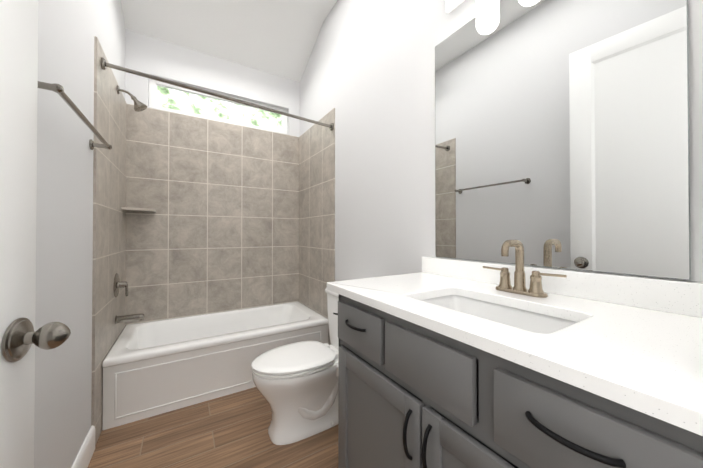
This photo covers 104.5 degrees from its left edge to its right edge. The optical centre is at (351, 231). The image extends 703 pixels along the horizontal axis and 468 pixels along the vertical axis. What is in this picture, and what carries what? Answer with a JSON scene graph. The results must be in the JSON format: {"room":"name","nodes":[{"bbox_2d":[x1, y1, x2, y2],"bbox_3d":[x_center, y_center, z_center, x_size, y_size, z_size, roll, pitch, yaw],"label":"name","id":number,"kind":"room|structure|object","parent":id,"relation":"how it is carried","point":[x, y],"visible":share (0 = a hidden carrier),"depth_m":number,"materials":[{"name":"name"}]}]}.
{"room":"bathroom","nodes":[
{"label":"bathroom","id":0,"kind":"room"},
{"bbox_2d":[34,0,125,467],"bbox_3d":[-0.920,-0.528,0.581,0.120,3.400,4.103,0,-1,-32],"label":"wall","id":1,"kind":"structure","parent":0,"point":[68,30],"depth_m":1.15,"materials":[{"name":"white paint"}]},
{"bbox_2d":[0,0,70,467],"bbox_3d":[-0.490,-0.098,0.207,0.212,2.508,0.903,0,-1,-32],"label":"door","id":2,"kind":"structure","parent":1,"relation":"in","point":[20,337],"depth_m":0.55,"materials":[{"name":"white paint"}]},
{"bbox_2d":[38,81,111,149],"bbox_3d":[-1.154,-0.459,1.159,0.086,0.054,0.749,0,-1,-32],"label":"towel rail","id":3,"kind":"object","parent":1,"relation":"attached to","point":[58,89],"visible":0.75,"depth_m":1.02,"materials":[{"name":"silver metal"}]},
{"bbox_2d":[71,425,94,467],"bbox_3d":[-0.868,1.107,0.613,0.016,0.130,2.022,0,-1,-32],"label":"baseboard","id":4,"kind":"structure","parent":1,"relation":"attached to","point":[84,455],"depth_m":1.32,"materials":[{"name":"white paint"}]},
{"bbox_2d":[91,36,126,444],"bbox_3d":[-1.638,0.059,1.869,0.012,2.247,0.908,0,-1,-32],"label":"wall tile","id":5,"kind":"structure","parent":1,"relation":"attached to","point":[109,195],"depth_m":1.68,"materials":[{"name":"beige tile"}]},
{"bbox_2d":[113,273,127,297],"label":"tub valve","id":6,"kind":"object","parent":5,"relation":"attached to","point":[118,285],"depth_m":1.92,"materials":[{"name":"silver metal"}]},
{"bbox_2d":[115,313,143,323],"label":"tub spout","id":7,"kind":"object","parent":5,"relation":"attached to","point":[133,317],"depth_m":1.96,"materials":[{"name":"silver metal"}]},
{"bbox_2d":[117,85,146,111],"bbox_3d":[-1.597,-0.963,1.988,0.172,0.158,0.088,0,-1,-32],"label":"shower head","id":8,"kind":"object","parent":5,"relation":"attached to","point":[139,106],"visible":1,"depth_m":1.98},
{"bbox_2d":[101,57,333,130],"bbox_3d":[-0.806,-0.939,1.970,1.500,0.124,0.064,0,-1,-32],"label":"shower curtain rod","id":9,"kind":"object","parent":5,"relation":"attached to","point":[104,64],"visible":1,"depth_m":1.84,"materials":[{"name":"silver metal"}]},
{"bbox_2d":[87,387,337,467],"bbox_3d":[-0.220,1.205,0.997,1.764,0.060,4.103,0,-1,-32],"label":"floor","id":10,"kind":"structure","parent":0,"point":[229,431],"depth_m":1.52,"materials":[{"name":"brown wood"}]},
{"bbox_2d":[102,301,328,429],"bbox_3d":[-1.028,0.977,2.315,1.497,0.418,0.750,0,-1,-32],"label":"bathtub","id":11,"kind":"object","parent":10,"relation":"on","point":[153,368],"visible":0.88,"depth_m":1.94,"materials":[{"name":"white ceramic"}]},
{"bbox_2d":[252,288,338,444],"bbox_3d":[-0.224,0.793,1.712,0.768,0.775,0.462,0,-1,-32],"label":"toilet","id":12,"kind":"object","parent":10,"relation":"on","point":[296,384],"visible":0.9,"depth_m":1.56,"materials":[{"name":"white ceramic"}]},
{"bbox_2d":[327,257,702,467],"bbox_3d":[0.412,0.652,0.843,0.607,1.044,1.064,0,-1,-32],"label":"bathroom vanity","id":13,"kind":"object","parent":10,"relation":"on","point":[448,363],"visible":1,"depth_m":0.62,"materials":[{"name":"grey"}]},
{"bbox_2d":[420,295,577,333],"bbox_3d":[0.394,0.315,0.803,0.322,0.144,0.479,0,-1,-32],"label":"sink","id":14,"kind":"object","parent":13,"relation":"in","point":[527,318],"depth_m":0.88,"materials":[{"name":"white ceramic"}]},
{"bbox_2d":[483,240,566,297],"bbox_3d":[0.551,0.120,0.924,0.130,0.184,0.270,0,-1,-32],"label":"faucet","id":15,"kind":"object","parent":13,"relation":"on","point":[534,290],"visible":1,"depth_m":0.93,"materials":[{"name":"beige metal"}]},
{"bbox_2d":[125,29,299,136],"bbox_3d":[-1.264,-0.511,2.707,1.524,3.400,0.120,0,-1,-32],"label":"wall","id":16,"kind":"structure","parent":0,"point":[172,62],"depth_m":2.57,"materials":[{"name":"white paint"}]},
{"bbox_2d":[121,207,155,211],"bbox_3d":[-1.727,-0.176,2.219,0.200,0.018,0.200,0,-1,-32],"label":"corner shelf","id":17,"kind":"object","parent":16,"relation":"attached to","point":[137,209],"visible":1,"depth_m":2.19,"materials":[{"name":"beige tile"}]},
{"bbox_2d":[125,104,298,325],"bbox_3d":[-1.229,-0.085,2.649,1.502,1.947,0.010,0,-1,-32],"label":"wall tile","id":18,"kind":"structure","parent":16,"relation":"attached to","point":[217,231],"depth_m":2.56,"materials":[{"name":"beige tile"}]},
{"bbox_2d":[149,79,286,133],"bbox_3d":[-1.260,-1.212,2.736,1.245,0.288,0.045,0,-1,-32],"label":"window","id":19,"kind":"structure","parent":16,"relation":"in","point":[153,91],"depth_m":2.63,"materials":[{"name":"white plastic"}]},
{"bbox_2d":[121,0,336,81],"bbox_3d":[-0.194,-1.857,0.980,1.764,0.436,4.203,0,-1,-32],"label":"ceiling","id":20,"kind":"structure","parent":0,"point":[277,37],"depth_m":2.43,"materials":[{"name":"white paint"}]},
{"bbox_2d":[300,0,702,282],"bbox_3d":[0.480,-0.521,1.442,0.120,3.400,4.103,0,-1,-32],"label":"wall","id":21,"kind":"structure","parent":0,"point":[368,75],"depth_m":1.73,"materials":[{"name":"white paint"}]},
{"bbox_2d":[299,108,334,344],"bbox_3d":[-0.366,0.066,2.689,0.010,2.247,0.843,0,-1,-32],"label":"wall tile","id":22,"kind":"structure","parent":21,"relation":"attached to","point":[316,208],"depth_m":2.62,"materials":[{"name":"beige tile"}]},
{"bbox_2d":[445,0,463,12],"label":"sconce","id":23,"kind":"object","parent":21,"relation":"attached to","point":[450,5],"depth_m":1.29,"materials":[{"name":"white glass"}]},
{"bbox_2d":[476,0,499,34],"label":"sconce","id":24,"kind":"object","parent":21,"relation":"attached to","point":[487,16],"depth_m":1.01,"materials":[{"name":"white glass"}]},
{"bbox_2d":[518,0,538,6],"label":"sconce","id":25,"kind":"object","parent":21,"relation":"attached to","point":[526,3],"depth_m":0.91,"materials":[{"name":"white glass"}]},
{"bbox_2d":[435,0,690,279],"bbox_3d":[0.647,-0.412,1.046,0.006,1.078,0.822,0,-1,-32],"label":"mirror","id":26,"kind":"object","parent":21,"relation":"attached to","point":[562,134],"visible":0.93,"depth_m":0.91,"materials":[{"name":"grey mirror"}]},
{"label":"outside","id":27,"kind":"structure","parent":0,"visible":0},
{"bbox_2d":[157,86,280,130],"bbox_3d":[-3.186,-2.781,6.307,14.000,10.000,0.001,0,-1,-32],"label":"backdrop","id":28,"kind":"structure","parent":27,"point":[212,112],"depth_m":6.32,"materials":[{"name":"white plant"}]}
]}

